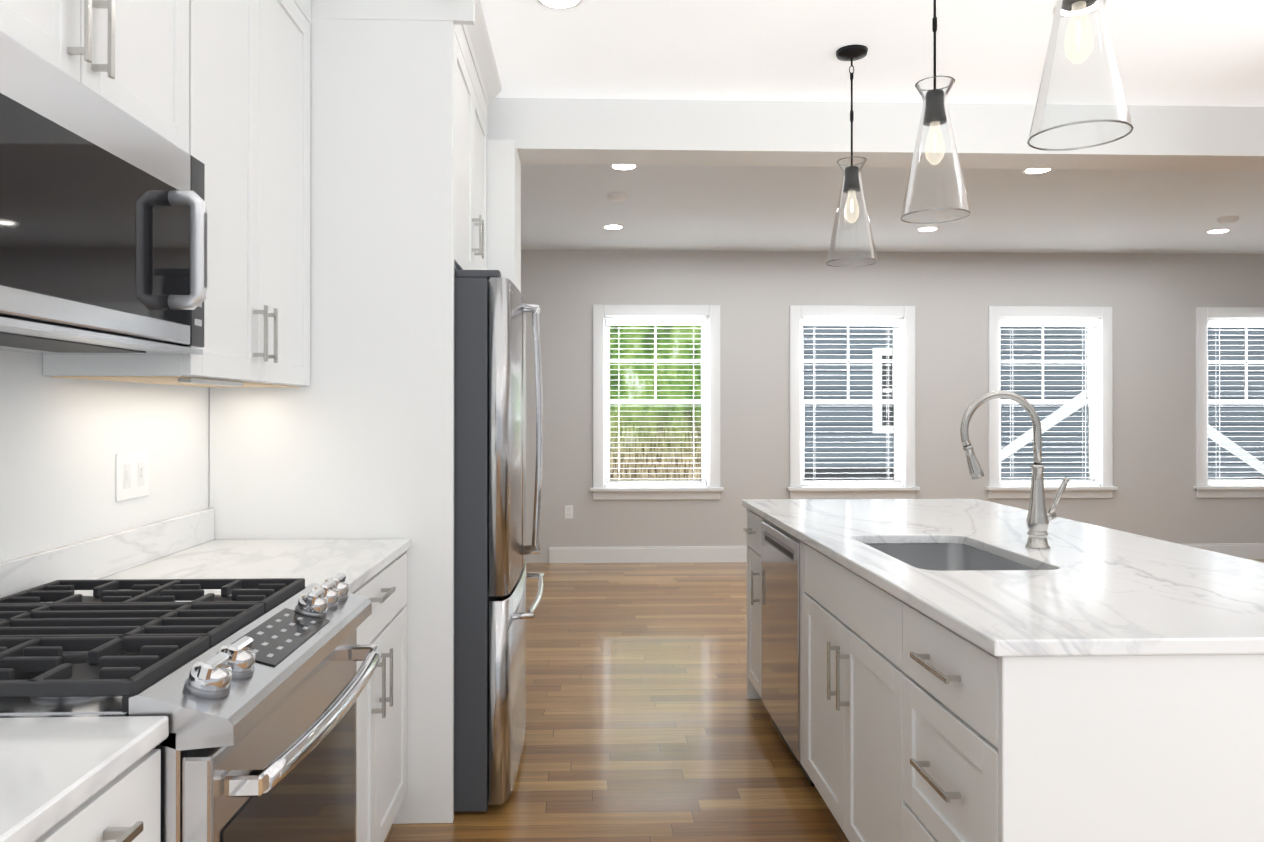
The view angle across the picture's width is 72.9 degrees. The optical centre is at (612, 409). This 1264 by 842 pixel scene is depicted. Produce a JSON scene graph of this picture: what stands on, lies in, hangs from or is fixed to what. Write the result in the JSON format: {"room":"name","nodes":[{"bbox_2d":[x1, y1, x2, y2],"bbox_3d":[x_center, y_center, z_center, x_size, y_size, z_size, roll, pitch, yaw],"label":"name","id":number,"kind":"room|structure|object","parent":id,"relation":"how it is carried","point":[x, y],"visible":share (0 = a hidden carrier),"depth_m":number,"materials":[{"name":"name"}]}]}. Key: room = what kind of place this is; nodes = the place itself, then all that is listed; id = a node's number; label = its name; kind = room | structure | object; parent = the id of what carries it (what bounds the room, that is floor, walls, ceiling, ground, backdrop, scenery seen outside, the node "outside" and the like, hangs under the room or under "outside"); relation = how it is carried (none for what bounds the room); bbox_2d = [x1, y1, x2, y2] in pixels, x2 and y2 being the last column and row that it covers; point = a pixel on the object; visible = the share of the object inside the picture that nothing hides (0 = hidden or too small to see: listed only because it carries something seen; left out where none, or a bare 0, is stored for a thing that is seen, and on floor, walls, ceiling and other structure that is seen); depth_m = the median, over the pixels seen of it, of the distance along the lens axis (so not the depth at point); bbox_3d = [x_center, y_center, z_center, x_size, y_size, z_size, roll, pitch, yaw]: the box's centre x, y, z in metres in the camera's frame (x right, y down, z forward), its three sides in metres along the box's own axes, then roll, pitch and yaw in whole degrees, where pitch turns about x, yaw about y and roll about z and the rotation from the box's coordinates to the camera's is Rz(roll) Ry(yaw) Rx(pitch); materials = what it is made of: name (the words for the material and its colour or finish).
{"room":"kitchen","nodes":[
{"label":"kitchen","id":0,"kind":"room"},
{"bbox_2d":[0,350,208,602],"bbox_3d":[-1.377,-0.037,2.922,0.150,2.755,9.450,0,0,-2],"label":"wall","id":1,"kind":"structure","parent":0,"point":[63,441],"depth_m":2.07,"materials":[{"name":"white paint"}]},
{"bbox_2d":[0,0,111,375],"bbox_3d":[-1.086,-0.746,1.351,0.323,1.340,0.402,0,0,-2],"label":"upper cabinet","id":2,"kind":"object","parent":1,"relation":"attached to","point":[74,36],"depth_m":1.47,"materials":[{"name":"white wood"}]},
{"bbox_2d":[0,508,214,597],"bbox_3d":[-1.234,0.364,1.272,0.020,0.100,2.944,0,0,-2],"label":"backsplash","id":3,"kind":"structure","parent":1,"relation":"attached to","point":[90,559],"depth_m":2.13,"materials":[{"name":"white stone"}]},
{"bbox_2d":[52,0,211,383],"bbox_3d":[-1.098,-0.745,1.702,0.323,1.340,0.538,0,0,-2],"label":"upper cabinet","id":4,"kind":"object","parent":1,"relation":"attached to","point":[162,49],"depth_m":1.88,"materials":[{"name":"white wood"}]},
{"bbox_2d":[0,31,206,354],"bbox_3d":[-1.038,-0.336,1.528,0.430,0.432,0.755,0,0,-2],"label":"over-the-range microwave","id":5,"kind":"object","parent":4,"relation":"attached to","point":[103,232],"visible":1,"depth_m":1.48,"materials":[{"name":"grey metal"}]},
{"bbox_2d":[116,450,148,501],"bbox_3d":[-1.274,0.176,2.280,0.013,0.125,0.160,0,0,-2],"label":"electrical outlet plate","id":6,"kind":"object","parent":1,"relation":"attached to","point":[132,475],"depth_m":2.27,"materials":[{"name":"white plastic"}]},
{"bbox_2d":[166,0,310,386],"bbox_3d":[-1.118,-0.743,2.298,0.323,1.340,0.906,0,0,-2],"label":"upper cabinet","id":7,"kind":"object","parent":1,"relation":"attached to","point":[220,89],"depth_m":2.33,"materials":[{"name":"white wood"}]},
{"bbox_2d":[487,140,520,292],"bbox_3d":[-0.884,0.080,3.924,0.900,2.525,0.360,0,0,-2],"label":"wall","id":8,"kind":"structure","parent":0,"point":[503,209],"depth_m":3.76,"materials":[{"name":"white paint"}]},
{"bbox_2d":[384,559,1263,841],"bbox_3d":[2.821,1.390,3.057,8.650,0.100,9.450,0,0,-2],"label":"floor","id":9,"kind":"structure","parent":0,"point":[647,720],"depth_m":3.60,"materials":[{"name":"brown wood"}]},
{"bbox_2d":[24,728,168,841],"bbox_3d":[-0.916,0.890,0.913,0.632,0.890,0.464,0,0,-2],"label":"base cabinet","id":10,"kind":"object","parent":9,"relation":"on","point":[126,806],"depth_m":1.04,"materials":[{"name":"white wood"}]},
{"bbox_2d":[0,716,168,841],"bbox_3d":[-0.897,0.427,0.479,0.642,0.030,1.337,0,0,-2],"label":"countertop","id":11,"kind":"structure","parent":10,"relation":"on","point":[47,763],"depth_m":1.02,"materials":[{"name":"white stone"}]},
{"bbox_2d":[0,573,381,841],"bbox_3d":[-0.848,0.848,1.531,0.755,0.977,0.758,0,0,-2],"label":"gas range","id":12,"kind":"object","parent":9,"relation":"on","point":[252,689],"visible":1,"depth_m":1.40,"materials":[{"name":"silver metal"}]},
{"bbox_2d":[209,0,501,823],"bbox_3d":[-0.887,-0.035,3.217,0.844,2.752,1.046,0,0,-2],"label":"surround panel","id":13,"kind":"object","parent":9,"relation":"on","point":[354,439],"visible":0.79,"depth_m":2.77,"materials":[{"name":"white wood"}]},
{"bbox_2d":[349,544,409,841],"bbox_3d":[-0.963,0.894,2.332,0.632,0.890,0.839,0,0,-2],"label":"base cabinet","id":14,"kind":"object","parent":9,"relation":"on","point":[381,708],"depth_m":2.42,"materials":[{"name":"white wood"}]},
{"bbox_2d":[44,539,409,602],"bbox_3d":[-0.958,0.432,2.334,0.642,0.030,0.839,0,0,-2],"label":"countertop","id":15,"kind":"structure","parent":14,"relation":"on","point":[313,560],"depth_m":2.34,"materials":[{"name":"white stone"}]},
{"bbox_2d":[454,270,543,811],"bbox_3d":[-0.764,0.441,3.266,0.997,1.800,0.910,0,0,-2],"label":"refrigerator","id":16,"kind":"object","parent":9,"relation":"on","point":[492,549],"visible":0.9,"depth_m":2.83,"materials":[{"name":"grey metal"}]},
{"bbox_2d":[743,510,753,698],"bbox_3d":[1.007,0.898,3.812,0.766,0.890,0.360,0,0,-2],"label":"base cabinet","id":17,"kind":"object","parent":9,"relation":"on","point":[749,530],"depth_m":3.91,"materials":[{"name":"white wood"}]},
{"bbox_2d":[754,514,793,756],"bbox_3d":[1.023,0.897,3.331,0.766,0.890,0.774,0,0,-2],"label":"dishwasher","id":18,"kind":"object","parent":9,"relation":"on","point":[773,550],"depth_m":3.37,"materials":[{"name":"silver metal"}]},
{"bbox_2d":[794,538,881,841],"bbox_3d":[1.050,0.894,2.521,0.766,0.890,0.972,0,0,-2],"label":"base cabinet","id":19,"kind":"object","parent":9,"relation":"on","point":[838,615],"depth_m":2.52,"materials":[{"name":"white wood"}]},
{"bbox_2d":[882,594,1263,841],"bbox_3d":[1.073,0.893,1.831,0.766,0.890,0.548,0,0,-2],"label":"base cabinet","id":20,"kind":"object","parent":9,"relation":"on","point":[948,670],"depth_m":1.56,"materials":[{"name":"white wood"}]},
{"bbox_2d":[742,499,1263,657],"bbox_3d":[1.200,0.433,2.781,1.110,0.030,2.460,0,0,-2],"label":"countertop","id":21,"kind":"structure","parent":20,"relation":"on","point":[1104,592],"depth_m":2.06,"materials":[{"name":"white stone"}]},
{"bbox_2d":[866,538,1029,565],"bbox_3d":[0.979,0.537,2.528,0.391,0.204,0.638,0,0,-2],"label":"sink","id":22,"kind":"object","parent":21,"relation":"in","point":[924,551],"depth_m":2.84,"materials":[{"name":"silver metal"}]},
{"bbox_2d":[960,390,1068,549],"bbox_3d":[1.211,0.181,2.577,0.329,0.474,0.068,0,0,-2],"label":"faucet","id":23,"kind":"object","parent":21,"relation":"on","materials":[{"name":"silver metal"}]},
{"bbox_2d":[480,0,1263,253],"bbox_3d":[2.821,-1.465,3.065,8.650,0.100,9.450,0,0,-2],"label":"ceiling","id":24,"kind":"structure","parent":0,"point":[1189,52],"depth_m":3.82,"materials":[{"name":"white paint"}]},
{"bbox_2d":[537,0,582,9],"bbox_3d":[-0.181,-1.412,2.940,0.163,0.006,0.163,0,0,-41],"label":"recessed light","id":25,"kind":"object","parent":24,"relation":"in","point":[560,4],"depth_m":2.98,"materials":[{"name":"white"}]},
{"bbox_2d":[603,224,623,228],"bbox_3d":[0.009,-1.402,6.589,0.163,0.006,0.163,0,0,-11],"label":"recessed light","id":26,"kind":"object","parent":24,"relation":"in","point":[612,226],"depth_m":6.57,"materials":[{"name":"white"}]},
{"bbox_2d":[607,193,626,201],"bbox_3d":[0.030,-1.391,5.629,0.129,0.032,0.129,0,0,-8],"label":"smoke detector","id":27,"kind":"object","parent":24,"relation":"attached to","point":[616,197],"depth_m":5.59,"materials":[{"name":"white plastic"}]},
{"bbox_2d":[610,165,637,169],"bbox_3d":[0.068,-1.406,4.950,0.163,0.006,0.163,0,0,-8],"label":"recessed light","id":28,"kind":"object","parent":24,"relation":"in","point":[618,167],"depth_m":4.97,"materials":[{"name":"white plastic"}]},
{"bbox_2d":[826,44,877,266],"bbox_3d":[0.945,-0.995,3.377,0.199,0.836,0.199,0,0,-2],"label":"pendant light","id":29,"kind":"object","parent":24,"relation":"hanging from","point":[851,181],"visible":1,"depth_m":3.35,"materials":[{"name":"clear glass"}]},
{"bbox_2d":[916,227,938,231],"bbox_3d":[2.457,-1.402,6.669,0.163,0.006,0.163,0,0,-11],"label":"recessed light","id":30,"kind":"object","parent":24,"relation":"in","point":[923,229],"depth_m":6.67,"materials":[{"name":"white"}]},
{"bbox_2d":[900,0,970,223],"bbox_3d":[0.971,-0.997,2.577,0.199,0.836,0.199,0,0,-2],"label":"pendant light","id":31,"kind":"object","parent":24,"relation":"hanging from","point":[935,111],"visible":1,"depth_m":2.56,"materials":[{"name":"clear glass"}]},
{"bbox_2d":[1022,169,1052,173],"bbox_3d":[2.501,-1.406,5.030,0.163,0.006,0.163,0,0,-26],"label":"recessed light","id":32,"kind":"object","parent":24,"relation":"in","point":[1028,171],"depth_m":5.05,"materials":[{"name":"white"}]},
{"bbox_2d":[1053,0,1105,16],"bbox_3d":[1.638,-1.412,3.000,0.163,0.006,0.163,0,0,-8],"label":"recessed light","id":33,"kind":"object","parent":24,"relation":"in","point":[1095,5],"depth_m":3.03,"materials":[{"name":"white"}]},
{"bbox_2d":[1027,0,1133,150],"bbox_3d":[0.996,-0.999,1.827,0.199,0.836,0.199,0,0,-2],"label":"pendant light","id":34,"kind":"object","parent":24,"relation":"hanging from","point":[1120,105],"visible":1,"depth_m":1.81,"materials":[{"name":"clear glass"}]},
{"bbox_2d":[1206,229,1230,233],"bbox_3d":[4.776,-1.401,6.746,0.163,0.006,0.163,0,0,-11],"label":"recessed light","id":35,"kind":"object","parent":24,"relation":"in","point":[1216,230],"depth_m":6.74,"materials":[{"name":"white"}]},
{"bbox_2d":[1217,216,1238,223],"bbox_3d":[4.531,-1.390,6.298,0.129,0.032,0.129,0,0,-8],"label":"smoke detector","id":36,"kind":"object","parent":24,"relation":"attached to","point":[1230,219],"depth_m":6.26,"materials":[{"name":"white plastic"}]},
{"bbox_2d":[487,98,1263,170],"bbox_3d":[2.812,-1.297,4.109,8.300,0.230,0.240,0,0,-2],"label":"header beam","id":37,"kind":"structure","parent":0,"point":[673,132],"depth_m":3.95,"materials":[{"name":"white paint"}]},
{"bbox_2d":[521,250,1263,562],"bbox_3d":[2.693,-0.025,7.709,8.600,2.755,0.150,0,0,-2],"label":"wall","id":38,"kind":"structure","parent":0,"point":[1153,300],"depth_m":7.63,"materials":[{"name":"grey paint"}]},
{"bbox_2d":[565,505,572,518],"bbox_3d":[-0.383,0.905,7.526,0.070,0.115,0.008,0,0,-2],"label":"electrical outlet plate","id":39,"kind":"object","parent":38,"relation":"attached to","point":[568,508],"depth_m":7.52,"materials":[{"name":"white plastic"}]},
{"bbox_2d":[590,305,723,499],"bbox_3d":[0.390,-0.061,7.603,1.174,1.717,0.210,0,0,-2],"label":"window","id":40,"kind":"structure","parent":38,"relation":"in","point":[709,401],"depth_m":7.55,"materials":[{"name":"white"}]},
{"bbox_2d":[606,318,706,485],"bbox_3d":[0.391,-0.065,7.590,0.894,1.484,0.052,0,0,-2],"label":"window blind","id":41,"kind":"object","parent":40,"relation":"attached to","point":[656,321],"visible":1,"depth_m":7.57,"materials":[{"name":"white plastic"}]},
{"bbox_2d":[787,305,919,498],"bbox_3d":[2.134,-0.061,7.661,1.174,1.717,0.210,0,0,-2],"label":"window","id":42,"kind":"structure","parent":38,"relation":"in","point":[902,400],"depth_m":7.61,"materials":[{"name":"white wood"}]},
{"bbox_2d":[802,318,900,484],"bbox_3d":[2.135,-0.065,7.648,0.894,1.484,0.052,0,0,-2],"label":"window blind","id":43,"kind":"object","parent":42,"relation":"attached to","point":[813,322],"visible":0.83,"depth_m":7.63,"materials":[{"name":"white plastic"}]},
{"bbox_2d":[549,543,1263,562],"bbox_3d":[3.145,1.283,7.637,7.400,0.140,0.016,0,0,-2],"label":"baseboard","id":44,"kind":"structure","parent":38,"relation":"attached to","point":[667,554],"depth_m":7.53,"materials":[{"name":"white wood"}]},
{"bbox_2d":[986,306,1117,497],"bbox_3d":[3.923,-0.061,7.720,1.174,1.717,0.210,0,0,-2],"label":"window","id":45,"kind":"structure","parent":38,"relation":"in","point":[1099,396],"depth_m":7.67,"materials":[{"name":"white wood"}]},
{"bbox_2d":[1000,319,1097,484],"bbox_3d":[3.924,-0.065,7.707,0.894,1.484,0.052,0,0,-2],"label":"window blind","id":46,"kind":"object","parent":45,"relation":"attached to","point":[1082,323],"visible":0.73,"depth_m":7.69,"materials":[{"name":"white plastic"}]},
{"bbox_2d":[1193,307,1263,497],"bbox_3d":[5.822,-0.060,7.782,1.174,1.717,0.210,0,0,-2],"label":"window","id":47,"kind":"structure","parent":38,"relation":"in","point":[1203,487],"depth_m":7.71,"materials":[{"name":"white"}]},
{"bbox_2d":[1208,320,1263,483],"bbox_3d":[5.823,-0.065,7.769,0.894,1.484,0.052,0,0,-2],"label":"window blind","id":48,"kind":"object","parent":47,"relation":"attached to","point":[1219,324],"visible":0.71,"depth_m":7.75,"materials":[{"name":"white plastic"}]},
{"label":"outside","id":49,"kind":"structure","parent":0,"visible":0},
{"bbox_2d":[803,326,1263,479],"bbox_3d":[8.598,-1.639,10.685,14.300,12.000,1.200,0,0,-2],"label":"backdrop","id":50,"kind":"structure","parent":49,"point":[831,430],"depth_m":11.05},
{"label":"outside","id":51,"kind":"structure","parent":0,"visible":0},
{"bbox_2d":[610,326,700,480],"bbox_3d":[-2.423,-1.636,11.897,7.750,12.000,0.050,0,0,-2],"label":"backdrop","id":52,"kind":"structure","parent":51,"point":[681,381],"depth_m":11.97,"materials":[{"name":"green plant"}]}
]}

